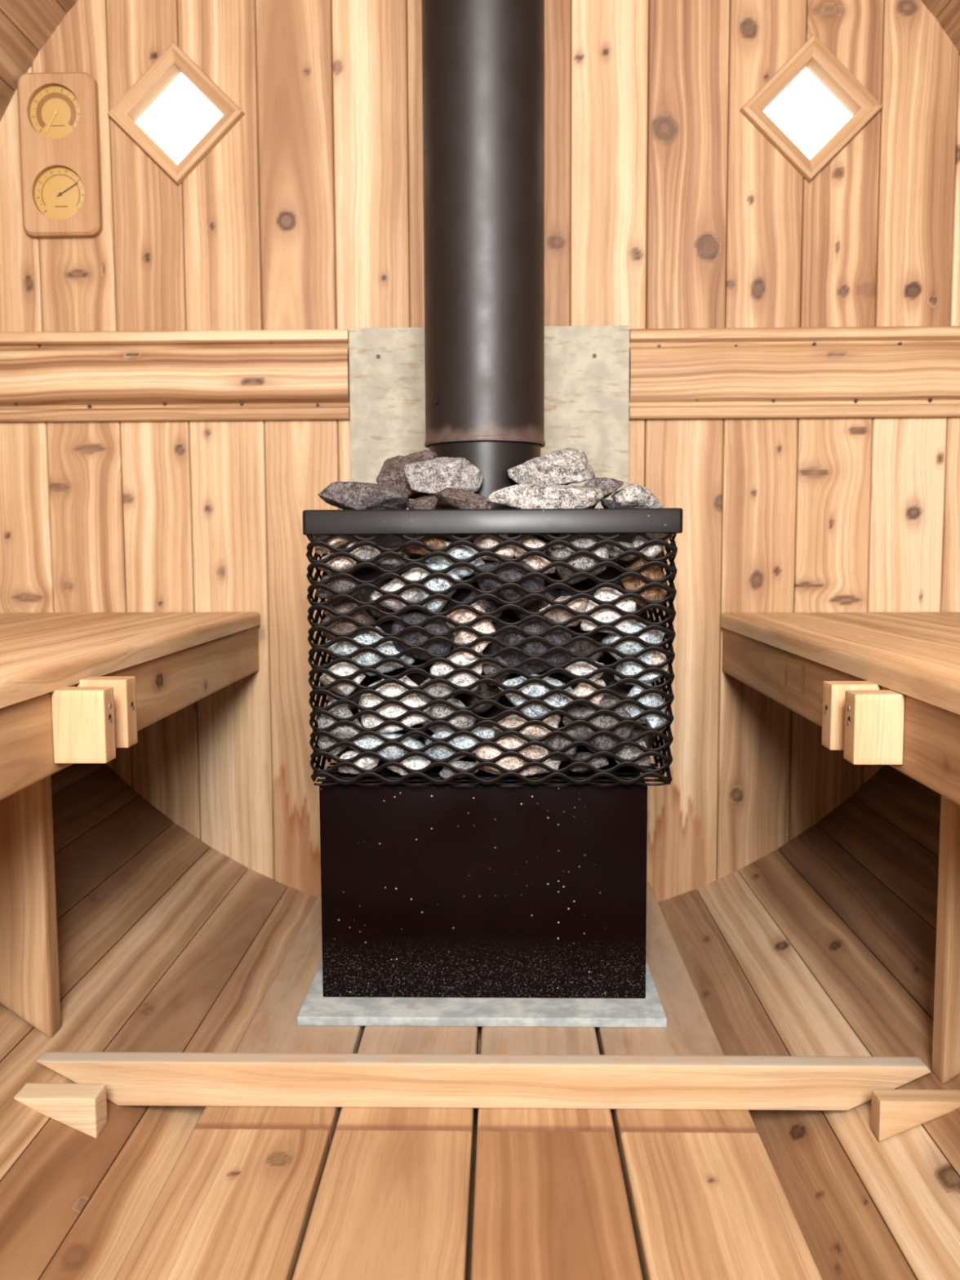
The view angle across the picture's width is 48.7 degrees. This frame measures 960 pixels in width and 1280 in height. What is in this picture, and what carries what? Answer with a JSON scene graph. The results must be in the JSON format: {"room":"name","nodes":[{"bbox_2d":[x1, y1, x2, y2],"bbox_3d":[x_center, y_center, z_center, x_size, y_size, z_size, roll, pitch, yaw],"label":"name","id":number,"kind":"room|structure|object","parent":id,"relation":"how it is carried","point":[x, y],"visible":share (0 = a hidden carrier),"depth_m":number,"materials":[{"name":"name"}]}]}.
{"room":"spa","nodes":[
{"label":"spa","id":0,"kind":"room"},
{"bbox_2d":[0,0,66,613],"bbox_3d":[-0.849,-0.326,0.512,0.269,1.255,2.760,0,5,1],"label":"wall","id":1,"kind":"structure","parent":0,"point":[26,26],"depth_m":1.73,"materials":[{"name":"brown wood"}]},
{"bbox_2d":[0,0,959,902],"bbox_3d":[0.021,-0.427,1.821,2.048,1.900,0.028,0,5,1],"label":"wall","id":2,"kind":"structure","parent":0,"point":[666,207],"depth_m":1.80,"materials":[{"name":"brown wood"}]},
{"bbox_2d":[17,71,102,238],"bbox_3d":[-0.705,-0.812,1.778,0.130,0.263,0.020,0,5,1],"label":"thermometer","id":3,"kind":"object","parent":2,"relation":"attached to","point":[60,168],"visible":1,"depth_m":1.77,"materials":[{"name":"brown wood"}]},
{"bbox_2d":[0,328,350,422],"bbox_3d":[-0.565,-0.450,1.805,0.686,0.150,0.024,0,5,1],"label":"trim","id":4,"kind":"structure","parent":2,"relation":"attached to","point":[224,375],"depth_m":1.80,"materials":[{"name":"brown wood"}]},
{"bbox_2d":[106,41,244,185],"bbox_3d":[-0.508,-0.880,1.786,0.229,0.229,0.044,0,5,1],"label":"window","id":5,"kind":"structure","parent":2,"relation":"in","point":[173,61],"depth_m":1.77,"materials":[{"name":"brown wood"}]},
{"bbox_2d":[348,325,629,509],"bbox_3d":[0.016,-0.323,1.803,0.470,0.406,0.022,0,5,1],"label":"shield","id":6,"kind":"object","parent":2,"relation":"attached to","point":[587,367],"visible":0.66,"depth_m":1.78,"materials":[{"name":"grey concrete"}]},
{"bbox_2d":[628,325,959,419],"bbox_3d":[0.600,-0.449,1.780,0.695,0.149,0.024,0,5,1],"label":"trim","id":7,"kind":"structure","parent":2,"relation":"attached to","point":[851,371],"depth_m":1.77,"materials":[{"name":"brown wood"}]},
{"bbox_2d":[739,33,883,182],"bbox_3d":[0.547,-0.878,1.764,0.233,0.233,0.044,0,5,1],"label":"window","id":8,"kind":"structure","parent":2,"relation":"in","point":[813,55],"depth_m":1.75,"materials":[{"name":"brown wood"}]},
{"bbox_2d":[0,763,959,1279],"bbox_3d":[-0.003,0.467,0.563,1.522,0.388,2.760,0,5,1],"label":"shell","id":9,"kind":"structure","parent":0,"point":[824,944],"depth_m":1.35,"materials":[{"name":"brown wood"}]},
{"bbox_2d":[13,1083,107,1137],"bbox_3d":[-0.428,0.477,1.077,0.089,0.042,0.031,0,5,1],"label":"wedge","id":10,"kind":"object","parent":9,"relation":"on","point":[82,1107],"visible":1,"depth_m":1.06,"materials":[{"name":"brown wood"}]},
{"bbox_2d":[0,612,260,1037],"bbox_3d":[-0.607,0.279,0.577,0.490,0.429,2.594,0,5,1],"label":"bench","id":11,"kind":"object","parent":9,"relation":"on","point":[80,687],"visible":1,"depth_m":1.16,"materials":[{"name":"brown wood"}]},
{"bbox_2d":[113,1128,329,1279],"bbox_3d":[-0.242,0.593,0.186,0.140,0.034,1.798,0,5,1],"label":"board","id":12,"kind":"object","parent":9,"relation":"on","point":[234,1204],"visible":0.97,"depth_m":0.95,"materials":[{"name":"brown wood"}]},
{"bbox_2d":[194,890,364,1146],"bbox_3d":[-0.214,0.479,1.485,0.140,0.034,0.800,0,5,1],"label":"board","id":13,"kind":"object","parent":9,"relation":"on","point":[273,1028],"visible":0.44,"depth_m":1.29,"materials":[{"name":"brown wood"}]},
{"bbox_2d":[292,1129,472,1279],"bbox_3d":[-0.097,0.593,0.183,0.140,0.034,1.798,0,5,1],"label":"board","id":14,"kind":"object","parent":9,"relation":"on","point":[388,1204],"visible":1,"depth_m":0.95,"materials":[{"name":"brown wood"}]},
{"bbox_2d":[335,1026,479,1155],"bbox_3d":[-0.069,0.479,1.482,0.140,0.034,0.800,0,5,1],"label":"board","id":15,"kind":"object","parent":9,"relation":"on","point":[375,1039],"visible":0.22,"depth_m":1.24,"materials":[{"name":"brown wood"}]},
{"bbox_2d":[36,1051,930,1110],"bbox_3d":[0.000,0.468,1.126,0.939,0.049,0.023,0,5,1],"label":"rail","id":16,"kind":"object","parent":9,"relation":"on","point":[621,1082],"visible":0.98,"depth_m":1.12,"materials":[{"name":"brown wood"}]},
{"bbox_2d":[476,1026,614,1133],"bbox_3d":[0.076,0.478,1.479,0.140,0.034,0.800,0,5,1],"label":"board","id":17,"kind":"object","parent":9,"relation":"on","point":[494,1040],"visible":0.17,"depth_m":1.24,"materials":[{"name":"brown wood"}]},
{"bbox_2d":[470,1130,643,1279],"bbox_3d":[0.048,0.592,0.180,0.140,0.034,1.798,0,5,1],"label":"board","id":18,"kind":"object","parent":9,"relation":"on","point":[548,1205],"visible":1,"depth_m":0.95,"materials":[{"name":"brown wood"}]},
{"bbox_2d":[595,881,758,1159],"bbox_3d":[0.221,0.478,1.476,0.140,0.034,0.800,0,5,1],"label":"board","id":19,"kind":"object","parent":9,"relation":"on","point":[689,1030],"visible":0.32,"depth_m":1.28,"materials":[{"name":"brown wood"}]},
{"bbox_2d":[297,959,666,1027],"bbox_3d":[0.007,0.451,1.536,0.456,0.012,0.460,0,5,1],"label":"hearth pad","id":20,"kind":"object","parent":19,"relation":"on","point":[317,1009],"visible":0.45,"depth_m":1.32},
{"bbox_2d":[302,440,683,998],"bbox_3d":[0.019,0.086,1.488,0.461,0.723,0.371,0,5,1],"label":"stove","id":21,"kind":"object","parent":20,"relation":"on","point":[480,884],"visible":0.72,"depth_m":1.34,"materials":[{"name":"black paint"}]},
{"bbox_2d":[317,737,348,758],"bbox_3d":[-0.185,0.133,1.354,0.038,0.035,0.039,1,5,19],"label":"stone","id":22,"kind":"object","parent":21,"relation":"in","point":[322,744],"visible":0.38,"depth_m":1.34,"materials":[{"name":"grey stone"}]},
{"bbox_2d":[316,699,364,742],"bbox_3d":[-0.178,0.104,1.339,0.046,0.058,0.060,-4,6,-37],"label":"stone","id":23,"kind":"object","parent":22,"relation":"on","point":[344,731],"visible":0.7,"depth_m":1.33,"materials":[{"name":"grey stone"}]},
{"bbox_2d":[319,662,365,696],"bbox_3d":[-0.174,0.048,1.339,0.049,0.047,0.062,-2,5,-19],"label":"stone","id":24,"kind":"object","parent":23,"relation":"on","point":[343,668],"visible":0.73,"depth_m":1.32,"materials":[{"name":"stone"}]},
{"bbox_2d":[335,746,355,756],"bbox_3d":[-0.172,0.137,1.408,0.054,0.051,0.042,3,6,30],"label":"stone","id":25,"kind":"object","parent":21,"relation":"on","point":[348,748],"visible":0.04,"depth_m":1.39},
{"bbox_2d":[327,681,366,710],"bbox_3d":[-0.172,0.072,1.397,0.052,0.047,0.048,-5,7,-41],"label":"stone","id":26,"kind":"object","parent":25,"relation":"on","point":[356,700],"visible":0.17,"depth_m":1.39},
{"label":"stone","id":27,"kind":"object","parent":26,"relation":"on","visible":0},
{"bbox_2d":[323,595,366,615],"bbox_3d":[-0.177,-0.045,1.392,0.054,0.048,0.041,0,5,9],"label":"stone","id":28,"kind":"object","parent":27,"relation":"on","point":[338,602],"visible":0.16,"depth_m":1.38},
{"bbox_2d":[337,750,380,773],"bbox_3d":[-0.153,0.154,1.349,0.055,0.030,0.042,2,6,25],"label":"stone","id":29,"kind":"object","parent":21,"relation":"in","point":[368,762],"visible":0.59,"depth_m":1.33,"materials":[{"name":"stone"}]},
{"bbox_2d":[317,481,409,509],"bbox_3d":[-0.145,-0.179,1.338,0.115,0.042,0.071,1,5,9],"label":"stone","id":30,"kind":"object","parent":21,"relation":"in","point":[341,495],"visible":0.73,"depth_m":1.31,"materials":[{"name":"stone"}]},
{"bbox_2d":[376,449,438,499],"bbox_3d":[-0.087,-0.212,1.364,0.080,0.061,0.057,1,5,12],"label":"stone","id":31,"kind":"object","parent":30,"relation":"on","point":[392,473],"visible":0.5,"depth_m":1.35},
{"bbox_2d":[383,541,420,575],"bbox_3d":[-0.101,-0.106,1.390,0.055,0.047,0.044,2,5,20],"label":"stone","id":32,"kind":"object","parent":21,"relation":"in","point":[412,556],"visible":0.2,"depth_m":1.38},
{"bbox_2d":[386,759,431,775],"bbox_3d":[-0.088,0.157,1.347,0.053,0.024,0.038,3,6,35],"label":"stone","id":33,"kind":"object","parent":21,"relation":"in","point":[412,764],"visible":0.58,"depth_m":1.33,"materials":[{"name":"stone"}]},
{"bbox_2d":[348,732,431,759],"bbox_3d":[-0.115,0.132,1.346,0.112,0.040,0.050,-1,5,-3],"label":"stone","id":34,"kind":"object","parent":33,"relation":"on","point":[392,752],"visible":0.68,"depth_m":1.33,"materials":[{"name":"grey stone"}]},
{"bbox_2d":[358,675,431,733],"bbox_3d":[-0.110,0.080,1.343,0.096,0.073,0.048,1,5,17],"label":"stone","id":35,"kind":"object","parent":34,"relation":"on","point":[368,721],"visible":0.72,"depth_m":1.33,"materials":[{"name":"stone"}]},
{"bbox_2d":[327,626,414,676],"bbox_3d":[-0.140,0.015,1.337,0.114,0.064,0.050,0,5,4],"label":"stone","id":36,"kind":"object","parent":35,"relation":"on","point":[367,658],"visible":0.52,"depth_m":1.32,"materials":[{"name":"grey stone"}]},
{"bbox_2d":[321,601,375,642],"bbox_3d":[-0.165,-0.022,1.335,0.069,0.051,0.052,-1,5,1],"label":"stone","id":37,"kind":"object","parent":36,"relation":"on","point":[340,626],"visible":0.57,"depth_m":1.32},
{"bbox_2d":[315,574,366,599],"bbox_3d":[-0.173,-0.067,1.334,0.065,0.031,0.047,2,5,22],"label":"stone","id":38,"kind":"object","parent":37,"relation":"on","point":[342,584],"visible":0.57,"depth_m":1.32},
{"bbox_2d":[317,552,356,574],"bbox_3d":[-0.179,-0.096,1.326,0.042,0.030,0.046,-5,7,-43],"label":"stone","id":39,"kind":"object","parent":38,"relation":"on","point":[341,563],"visible":0.41,"depth_m":1.31,"materials":[{"name":"stone"}]},
{"bbox_2d":[312,534,349,554],"bbox_3d":[-0.185,-0.122,1.327,0.044,0.030,0.042,1,5,1],"label":"stone","id":40,"kind":"object","parent":39,"relation":"on","point":[336,541],"visible":0.57,"depth_m":1.31,"materials":[{"name":"stone"}]},
{"bbox_2d":[346,541,380,559],"bbox_3d":[-0.150,-0.113,1.336,0.038,0.028,0.043,4,7,42],"label":"stone","id":41,"kind":"object","parent":38,"relation":"on","point":[363,552],"visible":0.56,"depth_m":1.32,"materials":[{"name":"stone"}]},
{"bbox_2d":[416,677,454,702],"bbox_3d":[-0.057,0.060,1.345,0.053,0.035,0.039,-1,5,-11],"label":"stone","id":42,"kind":"object","parent":35,"relation":"on","point":[433,690],"visible":0.41,"depth_m":1.33,"materials":[{"name":"grey stone"}]},
{"bbox_2d":[439,760,480,778],"bbox_3d":[-0.023,0.163,1.343,0.054,0.024,0.041,1,5,19],"label":"stone","id":43,"kind":"object","parent":21,"relation":"in","point":[446,772],"visible":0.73,"depth_m":1.33,"materials":[{"name":"grey stone"}]},
{"bbox_2d":[425,727,496,763],"bbox_3d":[-0.026,0.134,1.342,0.082,0.052,0.050,2,6,26],"label":"stone","id":44,"kind":"object","parent":43,"relation":"on","point":[439,752],"visible":0.59,"depth_m":1.33,"materials":[{"name":"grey stone"}]},
{"bbox_2d":[422,697,475,733],"bbox_3d":[-0.040,0.099,1.346,0.053,0.060,0.063,-4,6,-36],"label":"stone","id":45,"kind":"object","parent":44,"relation":"on","point":[439,710],"visible":0.55,"depth_m":1.33,"materials":[{"name":"grey stone"}]},
{"bbox_2d":[430,651,483,691],"bbox_3d":[-0.030,0.038,1.331,0.066,0.056,0.048,-3,6,-25],"label":"stone","id":46,"kind":"object","parent":45,"relation":"on","point":[439,668],"visible":0.59,"depth_m":1.32,"materials":[{"name":"stone"}]},
{"bbox_2d":[391,612,454,660],"bbox_3d":[-0.069,-0.005,1.327,0.071,0.061,0.055,-5,7,-42],"label":"stone","id":47,"kind":"object","parent":46,"relation":"on","point":[438,647],"visible":0.67,"depth_m":1.32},
{"bbox_2d":[370,568,421,612],"bbox_3d":[-0.098,-0.062,1.331,0.080,0.057,0.044,-1,5,-12],"label":"stone","id":48,"kind":"object","parent":47,"relation":"on","point":[414,574],"visible":0.63,"depth_m":1.32,"materials":[{"name":"stone"}]},
{"bbox_2d":[374,547,408,569],"bbox_3d":[-0.112,-0.101,1.325,0.044,0.029,0.037,3,6,31],"label":"stone","id":49,"kind":"object","parent":48,"relation":"on","point":[389,562],"visible":0.59,"depth_m":1.31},
{"bbox_2d":[417,564,463,612],"bbox_3d":[-0.050,-0.064,1.329,0.060,0.063,0.052,0,5,-2],"label":"stone","id":50,"kind":"object","parent":47,"relation":"on","point":[437,584],"visible":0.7,"depth_m":1.31,"materials":[{"name":"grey stone"}]},
{"bbox_2d":[425,541,485,577],"bbox_3d":[-0.034,-0.101,1.324,0.080,0.045,0.046,1,5,15],"label":"stone","id":51,"kind":"object","parent":50,"relation":"on","point":[461,552],"visible":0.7,"depth_m":1.31,"materials":[{"name":"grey stone"}]},
{"bbox_2d":[405,534,446,555],"bbox_3d":[-0.063,-0.121,1.320,0.055,0.030,0.036,2,6,29],"label":"stone","id":52,"kind":"object","parent":51,"relation":"on","point":[437,541],"visible":0.61,"depth_m":1.31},
{"bbox_2d":[406,493,439,509],"bbox_3d":[-0.070,-0.169,1.321,0.048,0.025,0.041,-3,6,-29],"label":"stone","id":53,"kind":"object","parent":52,"relation":"on","point":[427,502],"visible":0.8,"depth_m":1.30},
{"bbox_2d":[445,603,495,660],"bbox_3d":[-0.011,-0.011,1.333,0.052,0.071,0.059,-3,6,-26],"label":"stone","id":54,"kind":"object","parent":46,"relation":"on","point":[462,615],"visible":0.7,"depth_m":1.31,"materials":[{"name":"stone"}]},
{"bbox_2d":[432,487,491,509],"bbox_3d":[-0.023,-0.172,1.310,0.069,0.037,0.049,-2,5,-16],"label":"stone","id":55,"kind":"object","parent":21,"relation":"in","point":[450,498],"visible":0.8,"depth_m":1.29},
{"bbox_2d":[403,457,484,493],"bbox_3d":[-0.046,-0.204,1.321,0.091,0.047,0.052,2,5,23],"label":"stone","id":56,"kind":"object","parent":55,"relation":"on","point":[433,476],"visible":0.91,"depth_m":1.30,"materials":[{"name":"grey stone"}]},
{"bbox_2d":[319,766,647,998],"bbox_3d":[0.008,0.306,1.521,0.414,0.278,0.344,0,5,1],"label":"firebox","id":57,"kind":"object","parent":21,"relation":"in","point":[430,891],"depth_m":1.35,"materials":[{"name":"black paint"}]},
{"bbox_2d":[422,0,545,448],"bbox_3d":[0.004,-0.786,1.369,0.161,1.060,0.161,0,5,1],"label":"stovepipe","id":58,"kind":"object","parent":21,"relation":"attached to","point":[483,60],"visible":0.84,"depth_m":1.33,"materials":[{"name":"metal"}]},
{"bbox_2d":[306,533,677,786],"bbox_3d":[0.018,0.009,1.464,0.457,0.318,0.334,0,5,1],"label":"basket","id":59,"kind":"object","parent":21,"relation":"on","point":[369,576],"depth_m":1.30,"materials":[{"name":"metal"}]},
{"bbox_2d":[490,726,501,736],"bbox_3d":[0.025,0.136,1.399,0.051,0.047,0.042,2,6,27],"label":"stone","id":60,"kind":"object","parent":21,"relation":"in","point":[497,732],"visible":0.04,"depth_m":1.39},
{"bbox_2d":[464,683,501,715],"bbox_3d":[0.009,0.076,1.397,0.045,0.048,0.049,-2,5,-23],"label":"stone","id":61,"kind":"object","parent":60,"relation":"on","point":[484,689],"visible":0.39,"depth_m":1.39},
{"bbox_2d":[481,635,500,654],"bbox_3d":[0.019,0.015,1.392,0.058,0.049,0.039,-1,5,-12],"label":"stone","id":62,"kind":"object","parent":61,"relation":"on","point":[491,648],"visible":0.12,"depth_m":1.38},
{"bbox_2d":[461,588,503,617],"bbox_3d":[0.003,-0.044,1.388,0.050,0.050,0.043,2,6,28],"label":"stone","id":63,"kind":"object","parent":62,"relation":"on","point":[488,605],"visible":0.18,"depth_m":1.38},
{"bbox_2d":[475,735,548,776],"bbox_3d":[0.043,0.144,1.345,0.099,0.053,0.051,0,5,-1],"label":"stone","id":64,"kind":"object","parent":21,"relation":"in","point":[486,752],"visible":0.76,"depth_m":1.32,"materials":[{"name":"stone"}]},
{"bbox_2d":[492,711,560,740],"bbox_3d":[0.059,0.108,1.341,0.088,0.041,0.052,-1,5,1],"label":"stone","id":65,"kind":"object","parent":64,"relation":"on","point":[513,721],"visible":0.57,"depth_m":1.33,"materials":[{"name":"stone"}]},
{"bbox_2d":[497,674,573,717],"bbox_3d":[0.071,0.071,1.336,0.091,0.058,0.052,-2,5,-17],"label":"stone","id":66,"kind":"object","parent":65,"relation":"on","point":[534,710],"visible":0.59,"depth_m":1.32,"materials":[{"name":"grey stone"}]},
{"bbox_2d":[482,656,511,685],"bbox_3d":[0.018,0.038,1.343,0.047,0.040,0.042,-1,5,-3],"label":"stone","id":67,"kind":"object","parent":66,"relation":"on","point":[488,668],"visible":0.47,"depth_m":1.33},
{"bbox_2d":[497,617,577,674],"bbox_3d":[0.071,0.008,1.333,0.092,0.074,0.051,-1,5,-11],"label":"stone","id":68,"kind":"object","parent":66,"relation":"on","point":[534,626],"visible":0.62,"depth_m":1.32,"materials":[{"name":"stone"}]},
{"bbox_2d":[473,560,546,607],"bbox_3d":[0.037,-0.070,1.326,0.093,0.063,0.049,-1,5,-9],"label":"stone","id":69,"kind":"object","parent":68,"relation":"on","point":[510,573],"visible":0.53,"depth_m":1.31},
{"bbox_2d":[472,533,515,561],"bbox_3d":[0.020,-0.116,1.324,0.038,0.038,0.058,-4,6,-35],"label":"stone","id":70,"kind":"object","parent":69,"relation":"on","point":[486,541],"visible":0.62,"depth_m":1.31,"materials":[{"name":"stone"}]},
{"bbox_2d":[522,555,555,573],"bbox_3d":[0.070,-0.095,1.327,0.040,0.024,0.042,-3,6,-33],"label":"stone","id":71,"kind":"object","parent":69,"relation":"on","point":[535,562],"visible":0.43,"depth_m":1.31,"materials":[{"name":"stone"}]},
{"bbox_2d":[511,536,549,557],"bbox_3d":[0.063,-0.116,1.328,0.047,0.028,0.041,2,6,25],"label":"stone","id":72,"kind":"object","parent":71,"relation":"on","point":[530,541],"visible":0.52,"depth_m":1.31,"materials":[{"name":"stone"}]},
{"bbox_2d":[538,595,588,626],"bbox_3d":[0.106,-0.035,1.327,0.052,0.041,0.048,4,6,39],"label":"stone","id":73,"kind":"object","parent":68,"relation":"on","point":[558,615],"visible":0.56,"depth_m":1.32,"materials":[{"name":"stone"}]},
{"bbox_2d":[547,533,608,584],"bbox_3d":[0.126,-0.103,1.319,0.070,0.068,0.048,4,6,38],"label":"stone","id":74,"kind":"object","parent":73,"relation":"on","point":[582,540],"visible":0.61,"depth_m":1.31,"materials":[{"name":"grey stone"}]},
{"bbox_2d":[511,592,555,619],"bbox_3d":[0.068,-0.046,1.384,0.051,0.047,0.048,-4,6,-38],"label":"stone","id":75,"kind":"object","parent":21,"relation":"in","point":[535,606],"visible":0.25,"depth_m":1.37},
{"bbox_2d":[485,483,604,508],"bbox_3d":[0.079,-0.174,1.310,0.146,0.039,0.055,0,5,3],"label":"stone","id":76,"kind":"object","parent":21,"relation":"in","point":[524,495],"visible":0.92,"depth_m":1.29,"materials":[{"name":"grey stone"}]},
{"bbox_2d":[507,448,595,484],"bbox_3d":[0.088,-0.215,1.331,0.108,0.054,0.071,1,5,12],"label":"stone","id":77,"kind":"object","parent":76,"relation":"on","point":[566,466],"visible":0.96,"depth_m":1.31,"materials":[{"name":"grey stone"}]},
{"bbox_2d":[533,758,561,774],"bbox_3d":[0.077,0.160,1.349,0.052,0.023,0.045,1,5,19],"label":"stone","id":78,"kind":"object","parent":21,"relation":"in","point":[553,764],"visible":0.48,"depth_m":1.34,"materials":[{"name":"stone"}]},
{"bbox_2d":[544,728,578,761],"bbox_3d":[0.103,0.132,1.341,0.047,0.046,0.048,1,5,13],"label":"stone","id":79,"kind":"object","parent":78,"relation":"on","point":[555,741],"visible":0.58,"depth_m":1.32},
{"bbox_2d":[575,745,591,754],"bbox_3d":[0.146,0.132,1.401,0.045,0.048,0.045,1,5,15],"label":"stone","id":80,"kind":"object","parent":21,"relation":"in","point":[580,748],"visible":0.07,"depth_m":1.39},
{"bbox_2d":[565,682,580,711],"bbox_3d":[0.137,0.074,1.395,0.045,0.048,0.049,-5,7,-40],"label":"stone","id":81,"kind":"object","parent":80,"relation":"on","point":[574,686],"visible":0.02,"depth_m":1.39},
{"bbox_2d":[573,635,608,661],"bbox_3d":[0.147,0.016,1.387,0.046,0.046,0.050,-3,6,-32],"label":"stone","id":82,"kind":"object","parent":81,"relation":"on","point":[582,647],"visible":0.38,"depth_m":1.38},
{"bbox_2d":[568,751,608,773],"bbox_3d":[0.136,0.154,1.345,0.052,0.024,0.042,-1,5,1],"label":"stone","id":83,"kind":"object","parent":21,"relation":"in","point":[602,761],"visible":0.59,"depth_m":1.33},
{"bbox_2d":[562,693,635,757],"bbox_3d":[0.148,0.106,1.337,0.090,0.079,0.051,-1,5,-11],"label":"stone","id":84,"kind":"object","parent":83,"relation":"on","point":[580,710],"visible":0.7,"depth_m":1.32,"materials":[{"name":"stone"}]},
{"bbox_2d":[571,679,605,706],"bbox_3d":[0.136,0.067,1.334,0.043,0.033,0.043,2,5,19],"label":"stone","id":85,"kind":"object","parent":84,"relation":"on","point":[582,689],"visible":0.59,"depth_m":1.32,"materials":[{"name":"stone"}]},
{"bbox_2d":[564,657,603,681],"bbox_3d":[0.135,0.037,1.338,0.052,0.033,0.039,1,5,9],"label":"stone","id":86,"kind":"object","parent":85,"relation":"on","point":[578,668],"visible":0.56,"depth_m":1.32,"materials":[{"name":"stone"}]},
{"bbox_2d":[583,503,597,508],"bbox_3d":[0.134,-0.172,1.333,0.032,0.026,0.035,-3,6,-28],"label":"stone","id":87,"kind":"object","parent":21,"relation":"in","point":[594,505],"visible":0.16,"depth_m":1.32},
{"bbox_2d":[582,477,623,498],"bbox_3d":[0.149,-0.186,1.325,0.058,0.032,0.051,1,5,11],"label":"stone","id":88,"kind":"object","parent":87,"relation":"on","point":[608,486],"visible":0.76,"depth_m":1.30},
{"bbox_2d":[613,740,651,765],"bbox_3d":[0.192,0.143,1.346,0.052,0.035,0.036,4,6,38],"label":"stone","id":89,"kind":"object","parent":21,"relation":"in","point":[628,752],"visible":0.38,"depth_m":1.33,"materials":[{"name":"grey stone"}]},
{"bbox_2d":[622,683,666,724],"bbox_3d":[0.201,0.076,1.335,0.047,0.062,0.051,-5,7,-42],"label":"stone","id":90,"kind":"object","parent":89,"relation":"on","point":[651,700],"visible":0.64,"depth_m":1.32,"materials":[{"name":"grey stone"}]},
{"bbox_2d":[613,658,663,684],"bbox_3d":[0.199,0.039,1.329,0.068,0.035,0.046,1,5,15],"label":"stone","id":91,"kind":"object","parent":90,"relation":"on","point":[629,668],"visible":0.6,"depth_m":1.31,"materials":[{"name":"grey stone"}]},
{"bbox_2d":[601,622,664,664],"bbox_3d":[0.193,0.004,1.329,0.078,0.061,0.052,0,5,1],"label":"stone","id":92,"kind":"object","parent":91,"relation":"on","point":[651,636],"visible":0.48,"depth_m":1.31,"materials":[{"name":"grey stone"}]},
{"bbox_2d":[580,585,636,634],"bbox_3d":[0.163,-0.040,1.326,0.067,0.067,0.050,2,5,22],"label":"stone","id":93,"kind":"object","parent":92,"relation":"on","point":[605,615],"visible":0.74,"depth_m":1.31,"materials":[{"name":"stone"}]},
{"bbox_2d":[621,558,668,607],"bbox_3d":[0.199,-0.073,1.324,0.057,0.065,0.047,4,6,38],"label":"stone","id":94,"kind":"object","parent":92,"relation":"on","point":[655,572],"visible":0.62,"depth_m":1.31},
{"bbox_2d":[605,540,637,560],"bbox_3d":[0.178,-0.112,1.323,0.036,0.026,0.041,-4,6,-37],"label":"stone","id":95,"kind":"object","parent":94,"relation":"on","point":[614,551],"visible":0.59,"depth_m":1.31,"materials":[{"name":"grey stone"}]},
{"bbox_2d":[632,533,668,557],"bbox_3d":[0.212,-0.118,1.318,0.042,0.034,0.035,5,7,45],"label":"stone","id":96,"kind":"object","parent":94,"relation":"on","point":[651,551],"visible":0.63,"depth_m":1.30,"materials":[{"name":"stone"}]},
{"bbox_2d":[651,651,668,671],"bbox_3d":[0.219,0.026,1.327,0.025,0.029,0.041,-2,5,-22],"label":"stone","id":97,"kind":"object","parent":91,"relation":"on","point":[659,657],"visible":0.52,"depth_m":1.32,"materials":[{"name":"stone"}]},
{"bbox_2d":[644,711,667,736],"bbox_3d":[0.222,0.105,1.334,0.027,0.034,0.041,4,6,38],"label":"stone","id":98,"kind":"object","parent":89,"relation":"on","point":[652,721],"visible":0.55,"depth_m":1.32,"materials":[{"name":"grey stone"}]},
{"bbox_2d":[611,483,662,508],"bbox_3d":[0.194,-0.175,1.314,0.064,0.039,0.054,1,5,12],"label":"stone","id":99,"kind":"object","parent":21,"relation":"on","point":[633,495],"visible":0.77,"depth_m":1.30,"materials":[{"name":"grey stone"}]},
{"bbox_2d":[629,724,654,748],"bbox_3d":[0.207,0.136,1.403,0.045,0.052,0.046,1,5,16],"label":"stone","id":100,"kind":"object","parent":21,"relation":"on","point":[649,740],"visible":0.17,"depth_m":1.39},
{"bbox_2d":[608,680,634,701],"bbox_3d":[0.193,0.073,1.393,0.047,0.051,0.043,-2,5,-23],"label":"stone","id":101,"kind":"object","parent":100,"relation":"on","point":[624,689],"visible":0.12,"depth_m":1.38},
{"label":"stone","id":102,"kind":"object","parent":21,"relation":"in","visible":0},
{"bbox_2d":[367,590,408,619],"bbox_3d":[-0.120,-0.047,1.387,0.052,0.041,0.046,-2,5,-22],"label":"stone","id":103,"kind":"object","parent":102,"relation":"on","point":[376,615],"visible":0.15,"depth_m":1.38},
{"bbox_2d":[620,1131,822,1279],"bbox_3d":[0.193,0.592,0.177,0.140,0.034,1.798,0,5,1],"label":"board","id":104,"kind":"object","parent":9,"relation":"on","point":[704,1206],"visible":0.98,"depth_m":0.94,"materials":[{"name":"brown wood"}]},
{"bbox_2d":[720,612,959,1083],"bbox_3d":[0.590,0.282,0.551,0.496,0.435,2.594,0,5,1],"label":"bench","id":105,"kind":"object","parent":9,"relation":"on","point":[882,688],"visible":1,"depth_m":1.08,"materials":[{"name":"brown wood"}]},
{"bbox_2d":[871,1088,959,1141],"bbox_3d":[0.440,0.473,1.057,0.093,0.042,0.025,0,5,1],"label":"wedge","id":106,"kind":"object","parent":9,"relation":"on","point":[894,1112],"visible":1,"depth_m":1.04,"materials":[{"name":"brown wood"}]},
{"bbox_2d":[56,0,951,17],"bbox_3d":[0.001,-1.093,0.426,1.487,0.382,2.760,0,5,1],"label":"ceiling","id":107,"kind":"structure","parent":0,"point":[935,7],"depth_m":1.73,"materials":[{"name":"brown wood"}]},
{"bbox_2d":[936,0,959,55],"bbox_3d":[0.844,-0.317,0.476,0.244,1.221,2.760,0,5,1],"label":"wall","id":108,"kind":"structure","parent":0,"point":[948,19],"depth_m":1.72,"materials":[{"name":"brown wood"}]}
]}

